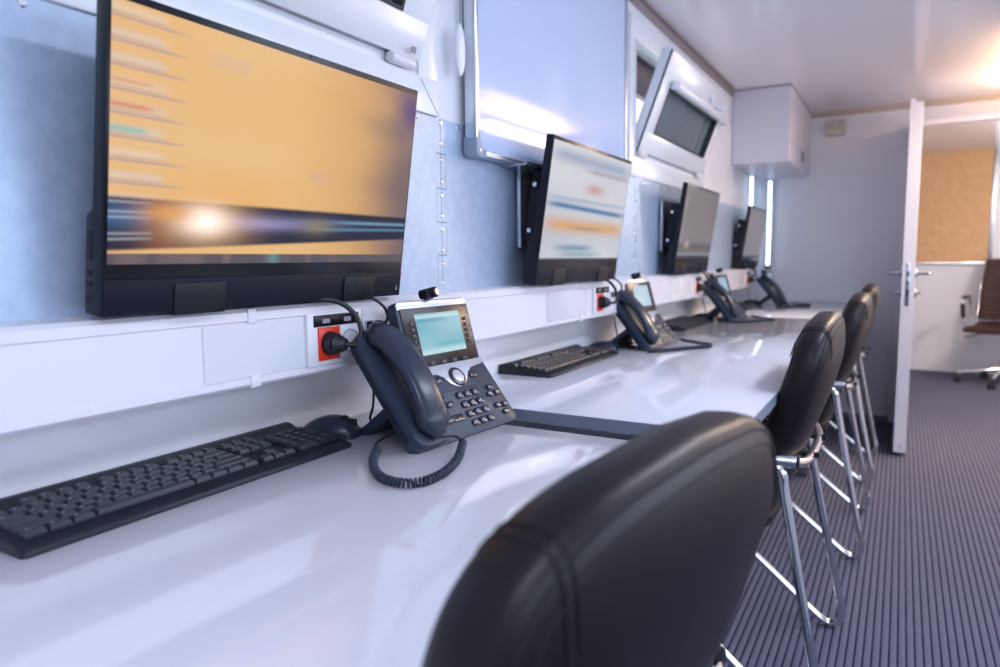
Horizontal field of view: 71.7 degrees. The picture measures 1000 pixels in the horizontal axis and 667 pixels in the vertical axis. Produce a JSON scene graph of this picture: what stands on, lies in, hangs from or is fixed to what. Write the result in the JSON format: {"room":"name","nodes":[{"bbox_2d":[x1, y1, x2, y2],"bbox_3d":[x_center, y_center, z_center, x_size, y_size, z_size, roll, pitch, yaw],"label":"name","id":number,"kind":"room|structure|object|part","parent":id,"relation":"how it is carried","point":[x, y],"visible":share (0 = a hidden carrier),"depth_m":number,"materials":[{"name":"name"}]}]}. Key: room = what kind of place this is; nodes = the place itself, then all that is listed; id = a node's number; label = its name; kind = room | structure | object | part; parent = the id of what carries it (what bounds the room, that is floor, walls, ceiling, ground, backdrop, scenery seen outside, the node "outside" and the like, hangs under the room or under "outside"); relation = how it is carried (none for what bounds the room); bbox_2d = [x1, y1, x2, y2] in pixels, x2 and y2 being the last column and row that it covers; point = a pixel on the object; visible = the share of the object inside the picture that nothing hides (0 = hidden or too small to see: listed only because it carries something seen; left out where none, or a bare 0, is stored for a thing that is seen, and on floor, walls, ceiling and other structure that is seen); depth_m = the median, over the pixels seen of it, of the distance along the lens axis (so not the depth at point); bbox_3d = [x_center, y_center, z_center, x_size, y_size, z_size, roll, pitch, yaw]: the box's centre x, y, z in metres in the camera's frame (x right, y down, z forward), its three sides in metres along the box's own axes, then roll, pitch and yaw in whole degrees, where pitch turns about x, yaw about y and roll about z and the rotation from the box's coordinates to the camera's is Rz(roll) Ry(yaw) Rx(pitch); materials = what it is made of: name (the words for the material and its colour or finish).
{"room":"control room","nodes":[
{"label":"control room","id":0,"kind":"room"},
{"bbox_2d":[0,0,759,497],"bbox_3d":[0.075,-0.140,1.917,0.126,1.934,6.600,3,7,30],"label":"wall","id":1,"kind":"structure","parent":0,"point":[461,224],"depth_m":1.04,"materials":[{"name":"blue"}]},
{"bbox_3d":[-0.425,-0.209,0.924,0.004,0.353,1.203,3,7,30],"label":"sheet panel","id":2,"kind":"part","parent":1,"relation":"part of","materials":[{"name":"grey metal"}]},
{"bbox_2d":[44,0,438,116],"bbox_3d":[-0.376,-0.660,0.926,0.267,0.544,1.044,3,7,30],"label":"window","id":3,"kind":"structure","parent":1,"relation":"in","point":[407,29],"depth_m":1.19,"materials":[{"name":"white plastic"}]},
{"bbox_3d":[-0.346,-0.647,0.910,0.045,0.347,0.901,26,18,25],"label":"sash","id":4,"kind":"part","parent":3,"relation":"part of","materials":[{"name":"white plastic"}]},
{"bbox_2d":[168,276,374,314],"bbox_3d":[-0.334,-0.185,0.995,0.084,0.292,0.445,3,7,30],"label":"mount","id":5,"kind":"object","parent":1,"relation":"attached to","point":[200,297],"visible":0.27,"depth_m":0.89,"materials":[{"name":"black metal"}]},
{"bbox_2d":[85,0,417,317],"bbox_3d":[-0.305,-0.215,0.977,0.084,0.347,0.531,3,7,30],"label":"monitor","id":6,"kind":"object","parent":5,"relation":"attached to","point":[276,173],"visible":1,"depth_m":0.88,"materials":[{"name":"black plastic"}]},
{"bbox_2d":[0,268,750,436],"bbox_3d":[-0.009,-0.051,1.607,0.057,0.115,5.966,3,7,30],"label":"cable trunking","id":7,"kind":"object","parent":1,"relation":"attached to","point":[63,370],"visible":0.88,"depth_m":0.88,"materials":[{"name":"white plastic"}]},
{"bbox_2d":[304,307,384,367],"bbox_3d":[-0.249,0.003,1.138,0.012,0.083,0.185,3,7,30],"label":"socket","id":8,"kind":"object","parent":7,"relation":"attached to","point":[317,325],"visible":0.52,"depth_m":1.10,"materials":[{"name":"white plastic"}]},
{"bbox_2d":[317,326,339,360],"bbox_3d":[-0.270,0.015,1.096,0.004,0.052,0.046,3,7,30],"label":"socket","id":9,"kind":"object","parent":8,"relation":"attached to","point":[322,331],"depth_m":1.08,"materials":[{"name":"red plastic"}]},
{"bbox_3d":[-0.266,0.006,1.113,0.008,0.083,0.125,3,7,30],"label":"plate","id":10,"kind":"part","parent":8,"relation":"part of","materials":[{"name":"white plastic"}]},
{"bbox_2d":[316,297,363,354],"bbox_3d":[-0.286,-0.021,1.079,0.144,0.113,0.037,-2,6,-16],"label":"power cable","id":11,"kind":"object","parent":8,"relation":"attached to","point":[333,343],"visible":0.78,"depth_m":1.08,"materials":[{"name":"black plastic"}]},
{"bbox_2d":[339,323,358,357],"bbox_3d":[-0.247,0.011,1.136,0.004,0.052,0.044,3,7,30],"label":"socket","id":12,"kind":"object","parent":8,"relation":"attached to","point":[349,331],"depth_m":1.13,"materials":[{"name":"grey plastic"}]},
{"bbox_3d":[-0.219,-0.003,1.194,0.008,0.083,0.058,3,7,30],"label":"network plate","id":13,"kind":"part","parent":8,"relation":"part of","materials":[{"name":"white plastic"}]},
{"bbox_2d":[371,297,388,322],"bbox_3d":[-0.230,-0.046,1.170,0.083,0.081,0.032,-3,7,-22],"label":"cable","id":14,"kind":"object","parent":8,"relation":"attached to","point":[372,298],"visible":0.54,"depth_m":1.17,"materials":[{"name":"black plastic"}]},
{"bbox_2d":[592,284,615,314],"bbox_3d":[0.322,-0.106,2.119,0.012,0.083,0.185,3,7,30],"label":"socket","id":15,"kind":"object","parent":7,"relation":"attached to","point":[607,291],"visible":0.73,"depth_m":2.09,"materials":[{"name":"white plastic"}]},
{"bbox_2d":[597,293,602,310],"bbox_3d":[0.300,-0.094,2.077,0.004,0.052,0.046,3,7,30],"label":"socket","id":16,"kind":"object","parent":15,"relation":"attached to","point":[598,294],"depth_m":2.06,"materials":[{"name":"red plastic"}]},
{"bbox_3d":[0.305,-0.103,2.094,0.008,0.083,0.125,3,7,30],"label":"plate","id":17,"kind":"part","parent":15,"relation":"part of","materials":[{"name":"white plastic"}]},
{"bbox_2d":[603,293,608,309],"bbox_3d":[0.324,-0.098,2.117,0.004,0.052,0.044,3,7,30],"label":"socket","id":18,"kind":"object","parent":15,"relation":"attached to","point":[604,294],"depth_m":2.12,"materials":[{"name":"grey plastic"}]},
{"bbox_2d":[599,279,617,307],"bbox_3d":[0.285,-0.130,2.060,0.144,0.113,0.037,-2,6,-16],"label":"power cable","id":19,"kind":"object","parent":15,"relation":"attached to","point":[604,302],"visible":0.76,"depth_m":2.06,"materials":[{"name":"black plastic"}]},
{"bbox_3d":[0.287,-0.136,2.051,0.144,0.101,0.018,-3,6,-18],"label":"cord","id":20,"kind":"part","parent":19,"relation":"part of","materials":[{"name":"black rubber"}]},
{"bbox_3d":[0.352,-0.112,2.175,0.008,0.083,0.058,3,7,30],"label":"network plate","id":21,"kind":"part","parent":15,"relation":"part of","materials":[{"name":"white plastic"}]},
{"bbox_2d":[614,278,622,295],"bbox_3d":[0.340,-0.155,2.150,0.083,0.081,0.032,-3,7,-22],"label":"cable","id":22,"kind":"object","parent":15,"relation":"attached to","point":[618,281],"visible":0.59,"depth_m":2.15,"materials":[{"name":"black plastic"}]},
{"bbox_2d":[670,278,681,296],"bbox_3d":[0.712,-0.186,2.796,0.001,0.072,0.160,3,7,30],"label":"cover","id":23,"kind":"object","parent":7,"relation":"attached to","point":[676,284],"visible":1,"depth_m":2.79,"materials":[{"name":"white plastic"}]},
{"bbox_2d":[693,276,704,295],"bbox_3d":[0.895,-0.216,3.104,0.012,0.083,0.185,3,7,30],"label":"socket","id":24,"kind":"object","parent":7,"relation":"attached to","point":[697,279],"visible":0.63,"depth_m":3.05,"materials":[{"name":"white plastic"}]},
{"bbox_2d":[697,271,709,291],"bbox_3d":[0.858,-0.240,3.045,0.144,0.113,0.037,-2,6,-16],"label":"power cable","id":25,"kind":"object","parent":24,"relation":"attached to","point":[700,287],"visible":0.72,"depth_m":3.05,"materials":[{"name":"black plastic"}]},
{"bbox_3d":[0.861,-0.245,3.036,0.144,0.101,0.018,-3,6,-18],"label":"cord","id":26,"kind":"part","parent":25,"relation":"part of","materials":[{"name":"black plastic"}]},
{"bbox_2d":[733,273,737,285],"bbox_3d":[1.293,-0.297,3.794,0.001,0.072,0.120,3,7,30],"label":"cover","id":27,"kind":"object","parent":7,"relation":"attached to","point":[735,283],"visible":1,"depth_m":3.79,"materials":[{"name":"white plastic"}]},
{"bbox_2d":[745,271,751,285],"bbox_3d":[1.473,-0.326,4.098,0.012,0.083,0.185,3,7,30],"label":"socket","id":28,"kind":"object","parent":7,"relation":"attached to","point":[748,273],"visible":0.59,"depth_m":4.04,"materials":[{"name":"white plastic"}]},
{"bbox_2d":[746,267,756,282],"bbox_3d":[1.436,-0.351,4.039,0.144,0.113,0.037,-2,6,-16],"label":"power cable","id":29,"kind":"object","parent":28,"relation":"attached to","point":[750,279],"visible":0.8,"depth_m":4.04,"materials":[{"name":"black plastic"}]},
{"bbox_2d":[455,0,464,75],"bbox_3d":[-0.084,-0.779,1.409,0.016,0.495,0.032,3,7,30],"label":"chain","id":30,"kind":"object","parent":1,"relation":"hanging from","point":[459,38],"visible":1,"depth_m":1.42,"materials":[{"name":"white plastic"}]},
{"bbox_3d":[0.178,-0.324,1.961,0.004,0.353,1.203,3,7,30],"label":"sheet panel","id":31,"kind":"part","parent":1,"relation":"part of","materials":[{"name":"grey metal"}]},
{"bbox_2d":[463,0,627,171],"bbox_3d":[0.179,-0.744,1.850,0.080,0.649,0.941,3,7,30],"label":"whiteboard","id":32,"kind":"object","parent":1,"relation":"attached to","point":[534,69],"visible":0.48,"depth_m":1.74,"materials":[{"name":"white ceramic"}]},
{"bbox_2d":[503,161,542,171],"bbox_3d":[0.150,-0.418,1.813,0.066,0.009,0.460,3,7,30],"label":"tray","id":33,"kind":"object","parent":32,"relation":"on","point":[525,165],"depth_m":1.64,"materials":[{"name":"silver metal"}]},
{"bbox_2d":[517,169,607,284],"bbox_3d":[0.191,-0.282,1.864,0.084,0.292,0.450,3,7,30],"label":"mount","id":34,"kind":"object","parent":1,"relation":"attached to","point":[528,182],"visible":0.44,"depth_m":1.69,"materials":[{"name":"black metal"}]},
{"bbox_3d":[0.127,-0.324,1.823,0.010,0.198,0.325,3,7,30],"label":"wall plate","id":35,"kind":"part","parent":34,"relation":"part of","materials":[{"name":"black metal"}]},
{"bbox_2d":[523,134,631,284],"bbox_3d":[0.222,-0.312,1.848,0.084,0.347,0.531,3,7,30],"label":"monitor","id":36,"kind":"object","parent":34,"relation":"attached to","point":[583,190],"visible":1,"depth_m":1.77,"materials":[{"name":"black plastic"}]},
{"bbox_3d":[0.780,-0.439,2.996,0.004,0.353,1.198,3,7,30],"label":"sheet panel","id":37,"kind":"part","parent":1,"relation":"part of","materials":[{"name":"grey metal"}]},
{"bbox_2d":[627,11,729,189],"bbox_3d":[0.716,-0.869,2.803,0.267,0.544,1.034,3,7,30],"label":"window","id":38,"kind":"structure","parent":1,"relation":"in","point":[681,117],"depth_m":2.61,"materials":[{"name":"white plastic"}]},
{"bbox_2d":[636,55,654,101],"bbox_3d":[0.610,-1.046,2.845,0.025,0.190,0.913,3,7,30],"label":"shutter","id":39,"kind":"object","parent":38,"relation":"attached to","point":[645,72],"depth_m":2.76,"materials":[{"name":"grey"}]},
{"bbox_3d":[0.746,-0.856,2.787,0.045,0.347,0.891,26,18,25],"label":"sash","id":40,"kind":"part","parent":38,"relation":"part of","materials":[{"name":"white plastic"}]},
{"bbox_3d":[0.737,-0.848,2.794,0.006,0.184,0.725,26,18,25],"label":"pane","id":41,"kind":"part","parent":38,"relation":"part of","materials":[{"name":"clear glass"}]},
{"bbox_3d":[0.908,-0.944,2.912,0.041,0.091,0.141,26,18,25],"label":"handle","id":42,"kind":"part","parent":38,"relation":"part of","materials":[{"name":"white plastic"}]},
{"bbox_2d":[628,0,736,97],"bbox_3d":[0.100,-1.075,1.740,0.022,0.037,6.500,3,7,30],"label":"trim","id":43,"kind":"structure","parent":1,"relation":"attached to","point":[643,6],"depth_m":2.85,"materials":[{"name":"grey"}]},
{"bbox_2d":[660,200,704,274],"bbox_3d":[0.776,-0.396,2.889,0.084,0.292,0.450,3,7,30],"label":"mount","id":44,"kind":"object","parent":1,"relation":"attached to","point":[668,210],"visible":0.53,"depth_m":2.71,"materials":[{"name":"black metal"}]},
{"bbox_3d":[0.712,-0.438,2.849,0.010,0.198,0.325,3,7,30],"label":"wall plate","id":45,"kind":"part","parent":44,"relation":"part of","materials":[{"name":"black metal"}]},
{"bbox_2d":[665,182,719,273],"bbox_3d":[0.807,-0.426,2.873,0.084,0.347,0.531,3,7,30],"label":"monitor","id":46,"kind":"object","parent":44,"relation":"attached to","point":[690,247],"visible":1,"depth_m":2.79,"materials":[{"name":"black plastic"}]},
{"bbox_3d":[1.283,-0.536,3.860,0.004,0.353,0.808,3,7,30],"label":"sheet panel","id":47,"kind":"part","parent":1,"relation":"part of","materials":[{"name":"grey metal"}]},
{"bbox_2d":[733,219,756,268],"bbox_3d":[1.448,-0.529,4.085,0.084,0.292,0.450,3,7,30],"label":"mount","id":48,"kind":"object","parent":1,"relation":"attached to","point":[740,225],"visible":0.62,"depth_m":3.90,"materials":[{"name":"black plastic"}]},
{"bbox_2d":[734,205,767,268],"bbox_3d":[1.479,-0.559,4.069,0.084,0.347,0.531,3,7,30],"label":"monitor","id":49,"kind":"object","parent":48,"relation":"attached to","point":[749,249],"visible":0.98,"depth_m":3.97,"materials":[{"name":"black plastic"}]},
{"bbox_2d":[748,175,752,205],"bbox_3d":[1.544,-0.721,4.275,0.026,0.505,0.030,3,7,30],"label":"lamp","id":50,"kind":"object","parent":1,"relation":"attached to","point":[750,182],"visible":0.38,"depth_m":4.25,"materials":[{"name":"white plastic"}]},
{"bbox_2d":[647,0,999,153],"bbox_3d":[1.942,-1.176,2.063,3.200,0.060,9.120,3,7,30],"label":"ceiling","id":51,"kind":"structure","parent":0,"point":[837,55],"depth_m":3.02,"materials":[{"name":"white paint"}]},
{"bbox_2d":[732,83,810,179],"bbox_3d":[1.622,-1.159,4.096,0.296,0.396,0.900,3,7,30],"label":"upper cabinet","id":52,"kind":"object","parent":51,"relation":"attached to","point":[771,127],"visible":0.99,"depth_m":3.74,"materials":[{"name":"white metal"}]},
{"bbox_2d":[722,369,999,666],"bbox_3d":[1.961,0.807,2.273,3.200,0.060,9.120,3,7,30],"label":"floor","id":53,"kind":"structure","parent":0,"point":[923,590],"depth_m":2.41,"materials":[{"name":"carpet"}]},
{"bbox_2d":[0,409,627,666],"bbox_3d":[-0.524,0.641,0.256,0.664,0.741,2.294,3,7,30],"label":"desk","id":54,"kind":"object","parent":53,"relation":"on","point":[320,562],"visible":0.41,"depth_m":0.66,"materials":[{"name":"white laminate"}]},
{"bbox_2d":[0,422,351,559],"bbox_3d":[-0.414,0.184,0.920,0.152,0.026,0.475,3,7,30],"label":"keyboard","id":55,"kind":"object","parent":54,"relation":"on","point":[42,520],"visible":1,"depth_m":0.84,"materials":[{"name":"black plastic"}]},
{"bbox_2d":[304,414,361,439],"bbox_3d":[-0.284,0.152,1.161,0.108,0.034,0.068,2,6,21],"label":"mouse","id":56,"kind":"object","parent":54,"relation":"on","point":[345,427],"visible":0.8,"depth_m":1.14,"materials":[{"name":"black plastic"}]},
{"bbox_2d":[369,390,374,420],"bbox_3d":[-0.177,0.107,1.243,0.061,0.106,0.154,4,8,38],"label":"lead","id":57,"kind":"object","parent":54,"relation":"on","point":[373,394],"visible":0.17,"depth_m":1.18,"materials":[{"name":"black rubber"}]},
{"bbox_2d":[350,286,515,487],"bbox_3d":[-0.117,0.055,1.104,0.302,0.250,0.406,4,7,35],"label":"desk phone","id":58,"kind":"object","parent":54,"relation":"on","point":[430,381],"visible":1,"depth_m":1.13,"materials":[{"name":"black plastic"}]},
{"bbox_3d":[-0.113,0.180,0.967,0.144,0.020,0.177,-1,6,-6],"label":"coiled cord","id":59,"kind":"part","parent":58,"relation":"part of","materials":[{"name":"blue plastic"}]},
{"bbox_3d":[-0.069,0.162,1.073,0.039,0.009,0.032,4,7,35],"label":"cord","id":60,"kind":"part","parent":58,"relation":"part of","materials":[{"name":"black plastic"}]},
{"bbox_2d":[421,411,777,666],"bbox_3d":[-0.054,0.506,0.714,0.587,0.903,0.550,4,8,38],"label":"chair","id":61,"kind":"object","parent":53,"relation":"on","point":[642,554],"visible":0.98,"depth_m":0.42,"materials":[{"name":"black leather"}]},
{"bbox_2d":[492,316,809,475],"bbox_3d":[0.711,0.405,2.380,0.664,0.741,2.392,3,7,30],"label":"desk","id":62,"kind":"object","parent":53,"relation":"on","point":[631,392],"visible":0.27,"depth_m":1.60,"materials":[{"name":"white laminate"}]},
{"bbox_2d":[498,344,617,377],"bbox_3d":[0.178,0.071,1.938,0.152,0.026,0.475,3,7,30],"label":"keyboard","id":63,"kind":"object","parent":62,"relation":"on","point":[550,364],"visible":1,"depth_m":1.85,"materials":[{"name":"black plastic"}]},
{"bbox_3d":[0.674,0.079,2.366,0.462,0.039,2.280,3,7,30],"label":"support frame","id":64,"kind":"part","parent":62,"relation":"part of","materials":[{"name":"grey metal"}]},
{"bbox_2d":[588,341,618,351],"bbox_3d":[0.319,0.039,2.178,0.108,0.034,0.068,2,6,21],"label":"mouse","id":65,"kind":"object","parent":62,"relation":"on","point":[611,345],"visible":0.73,"depth_m":2.15,"materials":[{"name":"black plastic"}]},
{"bbox_2d":[613,316,637,348],"bbox_3d":[0.409,-0.005,2.250,0.061,0.106,0.154,4,8,38],"label":"lead","id":66,"kind":"object","parent":62,"relation":"on","point":[628,346],"visible":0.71,"depth_m":2.23,"materials":[{"name":"black plastic"}]},
{"bbox_2d":[611,272,711,352],"bbox_3d":[0.507,-0.074,2.268,0.330,0.251,0.312,4,7,36],"label":"desk phone","id":67,"kind":"object","parent":62,"relation":"on","point":[636,309],"visible":0.99,"depth_m":2.23,"materials":[{"name":"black plastic"}]},
{"bbox_3d":[0.582,0.039,2.206,0.124,0.026,0.280,4,7,36],"label":"coiled cord","id":68,"kind":"part","parent":67,"relation":"part of","materials":[{"name":"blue plastic"}]},
{"bbox_2d":[664,315,712,331],"bbox_3d":[0.790,-0.046,2.990,0.152,0.026,0.475,3,7,30],"label":"keyboard","id":69,"kind":"object","parent":62,"relation":"on","point":[682,323],"visible":0.87,"depth_m":2.94,"materials":[{"name":"black plastic"}]},
{"bbox_2d":[693,313,711,319],"bbox_3d":[0.939,-0.080,3.243,0.108,0.034,0.068,2,6,21],"label":"mouse","id":70,"kind":"object","parent":62,"relation":"on","point":[698,314],"visible":0.44,"depth_m":3.22,"materials":[{"name":"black plastic"}]},
{"bbox_2d":[703,268,774,323],"bbox_3d":[1.082,-0.178,3.194,0.329,0.251,0.312,4,7,35],"label":"desk phone","id":71,"kind":"object","parent":62,"relation":"on","point":[719,293],"visible":0.99,"depth_m":3.14,"materials":[{"name":"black plastic"}]},
{"bbox_3d":[1.156,-0.064,3.134,0.128,0.026,0.278,4,7,35],"label":"coiled cord","id":72,"kind":"part","parent":71,"relation":"part of","materials":[{"name":"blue plastic"}]},
{"bbox_3d":[1.440,0.314,3.254,0.040,0.711,0.040,3,7,30],"label":"leg","id":73,"kind":"part","parent":62,"relation":"part of","materials":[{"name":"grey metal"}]},
{"bbox_2d":[718,301,846,419],"bbox_3d":[1.643,0.226,3.981,0.664,0.741,1.321,3,7,30],"label":"desk","id":74,"kind":"object","parent":53,"relation":"on","point":[809,312],"visible":0.16,"depth_m":3.81,"materials":[{"name":"white laminate"}]},
{"bbox_2d":[737,301,759,310],"bbox_3d":[1.388,-0.161,4.018,0.152,0.026,0.475,3,7,30],"label":"keyboard","id":75,"kind":"object","parent":74,"relation":"on","point":[745,306],"visible":0.39,"depth_m":4.01,"materials":[{"name":"black plastic"}]},
{"bbox_2d":[743,299,757,302],"bbox_3d":[1.536,-0.194,4.269,0.108,0.034,0.068,2,6,21],"label":"mouse","id":76,"kind":"object","parent":74,"relation":"on","point":[753,300],"visible":0.52,"depth_m":4.25,"materials":[{"name":"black plastic"}]},
{"bbox_2d":[755,265,810,307],"bbox_3d":[1.667,-0.281,4.118,0.324,0.251,0.313,3,7,32],"label":"desk phone","id":77,"kind":"object","parent":74,"relation":"on","point":[766,281],"visible":1,"depth_m":4.06,"materials":[{"name":"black plastic"}]},
{"bbox_3d":[1.736,-0.168,4.064,0.140,0.026,0.274,3,7,32],"label":"coiled cord","id":78,"kind":"part","parent":77,"relation":"part of","materials":[{"name":"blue plastic"}]},
{"bbox_2d":[720,311,845,666],"bbox_3d":[0.567,0.386,1.794,0.587,0.903,0.550,3,7,30],"label":"chair","id":79,"kind":"object","parent":53,"relation":"on","point":[809,379],"visible":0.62,"depth_m":1.49,"materials":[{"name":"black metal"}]},
{"bbox_3d":[0.480,0.563,1.587,0.518,0.595,0.071,4,7,35],"label":"leg","id":80,"kind":"part","parent":79,"relation":"part of","materials":[{"name":"silver metal"}]},
{"bbox_3d":[0.508,0.398,1.829,0.450,0.080,0.450,3,7,30],"label":"seat","id":81,"kind":"part","parent":79,"relation":"part of","materials":[{"name":"black leather"}]},
{"bbox_3d":[0.719,0.518,1.997,0.518,0.595,0.071,2,7,25],"label":"leg","id":82,"kind":"part","parent":79,"relation":"part of","materials":[{"name":"silver metal"}]},
{"bbox_3d":[0.703,0.222,1.696,0.234,0.559,0.472,3,7,30],"label":"backrest","id":83,"kind":"part","parent":79,"relation":"part of","materials":[{"name":"black leather"}]},
{"bbox_2d":[762,292,872,559],"bbox_3d":[1.109,0.287,2.676,0.587,0.903,0.550,3,7,30],"label":"chair","id":84,"kind":"object","parent":53,"relation":"on","point":[857,315],"visible":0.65,"depth_m":2.37,"materials":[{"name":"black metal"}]},
{"bbox_3d":[1.050,0.299,2.712,0.450,0.080,0.450,3,7,30],"label":"seat","id":85,"kind":"part","parent":84,"relation":"part of","materials":[{"name":"black leather"}]},
{"bbox_3d":[1.022,0.465,2.469,0.518,0.595,0.071,4,7,35],"label":"leg","id":86,"kind":"part","parent":84,"relation":"part of","materials":[{"name":"silver metal"}]},
{"bbox_3d":[1.261,0.419,2.879,0.518,0.595,0.071,2,7,25],"label":"leg","id":87,"kind":"part","parent":84,"relation":"part of","materials":[{"name":"silver metal"}]},
{"bbox_3d":[1.246,0.123,2.578,0.234,0.559,0.472,3,7,30],"label":"backrest","id":88,"kind":"part","parent":84,"relation":"part of","materials":[{"name":"black leather"}]},
{"bbox_2d":[821,283,879,483],"bbox_3d":[1.565,0.200,3.459,0.587,0.903,0.550,3,7,30],"label":"chair","id":89,"kind":"object","parent":53,"relation":"on","point":[872,289],"visible":0.34,"depth_m":3.19,"materials":[{"name":"silver metal"}]},
{"bbox_3d":[1.478,0.378,3.252,0.518,0.595,0.071,4,7,35],"label":"leg","id":90,"kind":"part","parent":89,"relation":"part of","materials":[{"name":"silver metal"}]},
{"bbox_3d":[1.717,0.332,3.662,0.518,0.595,0.071,2,7,25],"label":"leg","id":91,"kind":"part","parent":89,"relation":"part of","materials":[{"name":"silver metal"}]},
{"bbox_3d":[1.701,0.036,3.361,0.234,0.559,0.472,3,7,30],"label":"backrest","id":92,"kind":"part","parent":89,"relation":"part of","materials":[{"name":"black leather"}]},
{"bbox_2d":[953,258,999,389],"bbox_3d":[4.037,-0.096,5.520,0.713,1.012,0.635,-6,8,-43],"label":"office chair","id":93,"kind":"object","parent":53,"relation":"on","point":[988,305],"visible":1,"depth_m":5.73,"materials":[{"name":"fabric"}]},
{"bbox_3d":[3.862,-0.183,5.710,0.264,0.245,0.050,-6,8,-43],"label":"armrest","id":94,"kind":"part","parent":93,"relation":"part of","materials":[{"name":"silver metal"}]},
{"bbox_3d":[3.910,-0.324,5.712,0.571,0.559,0.034,-6,8,-41],"label":"rail","id":95,"kind":"part","parent":93,"relation":"part of","materials":[{"name":"silver metal"}]},
{"bbox_3d":[3.883,0.298,5.622,0.285,0.079,0.040,3,7,31],"label":"arm","id":96,"kind":"part","parent":93,"relation":"part of","materials":[{"name":"silver metal"}]},
{"bbox_3d":[4.009,-0.043,5.497,0.460,0.068,0.470,-6,8,-43],"label":"seat","id":97,"kind":"part","parent":93,"relation":"part of","materials":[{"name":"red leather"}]},
{"bbox_3d":[4.220,-0.358,5.665,0.183,0.500,0.460,-6,8,-43],"label":"backrest","id":98,"kind":"part","parent":93,"relation":"part of","materials":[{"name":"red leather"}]},
{"bbox_3d":[3.903,0.318,5.433,0.285,0.079,0.040,-6,8,-43],"label":"arm","id":99,"kind":"part","parent":93,"relation":"part of","materials":[{"name":"silver metal"}]},
{"bbox_2d":[750,100,999,422],"bbox_3d":[2.663,-0.400,4.135,2.450,1.934,0.082,3,7,30],"label":"wall","id":100,"kind":"structure","parent":0,"point":[838,230],"depth_m":4.34,"materials":[{"name":"white paint"}]},
{"bbox_2d":[765,179,773,267],"bbox_3d":[1.771,-0.719,4.554,0.036,0.578,0.049,3,7,30],"label":"lamp","id":101,"kind":"object","parent":100,"relation":"attached to","point":[770,188],"visible":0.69,"depth_m":4.54,"materials":[{"name":"white plastic"}]},
{"bbox_2d":[825,119,845,135],"bbox_3d":[2.090,-1.281,4.317,0.110,0.090,0.034,3,7,30],"label":"wall sensor","id":102,"kind":"object","parent":100,"relation":"attached to","point":[836,127],"visible":1,"depth_m":4.30,"materials":[{"name":"grey plastic"}]},
{"bbox_2d":[833,411,887,421],"bbox_3d":[2.061,0.517,4.548,0.849,0.035,0.010,3,7,30],"label":"baseboard","id":103,"kind":"structure","parent":100,"relation":"attached to","point":[844,414],"depth_m":4.37,"materials":[{"name":"grey"}]},
{"bbox_2d":[811,94,999,118],"bbox_3d":[2.651,-1.341,3.991,2.210,0.030,0.022,3,7,30],"label":"trim","id":104,"kind":"structure","parent":100,"relation":"attached to","point":[992,96],"depth_m":4.13,"materials":[{"name":"beige"}]},
{"bbox_2d":[886,98,930,452],"bbox_3d":[2.265,-0.309,3.848,0.199,1.779,0.844,3,7,30],"label":"door","id":105,"kind":"structure","parent":100,"relation":"in","point":[908,272],"depth_m":3.49,"materials":[{"name":"white paint"}]},
{"bbox_3d":[2.053,-0.316,3.607,0.072,0.050,0.145,3,7,30],"label":"handle","id":106,"kind":"part","parent":105,"relation":"part of","materials":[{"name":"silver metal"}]},
{"bbox_3d":[2.053,-0.245,3.490,0.019,0.215,0.002,3,7,30],"label":"lock plate","id":107,"kind":"part","parent":105,"relation":"part of","materials":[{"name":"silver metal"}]},
{"bbox_3d":[2.163,-0.310,3.544,0.072,0.050,0.145,3,7,30],"label":"handle","id":108,"kind":"part","parent":105,"relation":"part of","materials":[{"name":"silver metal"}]},
{"bbox_3d":[2.856,-0.341,4.029,0.965,1.836,0.082,3,7,30],"label":"door frame","id":109,"kind":"part","parent":100,"relation":"part of","materials":[{"name":"white paint"}]},
{"bbox_2d":[910,148,999,373],"bbox_3d":[4.204,-0.616,6.040,3.200,1.934,0.080,3,7,30],"label":"wall","id":110,"kind":"structure","parent":0,"point":[938,341],"depth_m":6.16,"materials":[{"name":"white paint"}]},
{"bbox_2d":[915,148,998,264],"bbox_3d":[3.811,-1.119,6.151,0.965,1.008,0.022,3,7,30],"label":"notice board","id":111,"kind":"object","parent":110,"relation":"attached to","point":[958,189],"visible":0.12,"depth_m":6.04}
]}

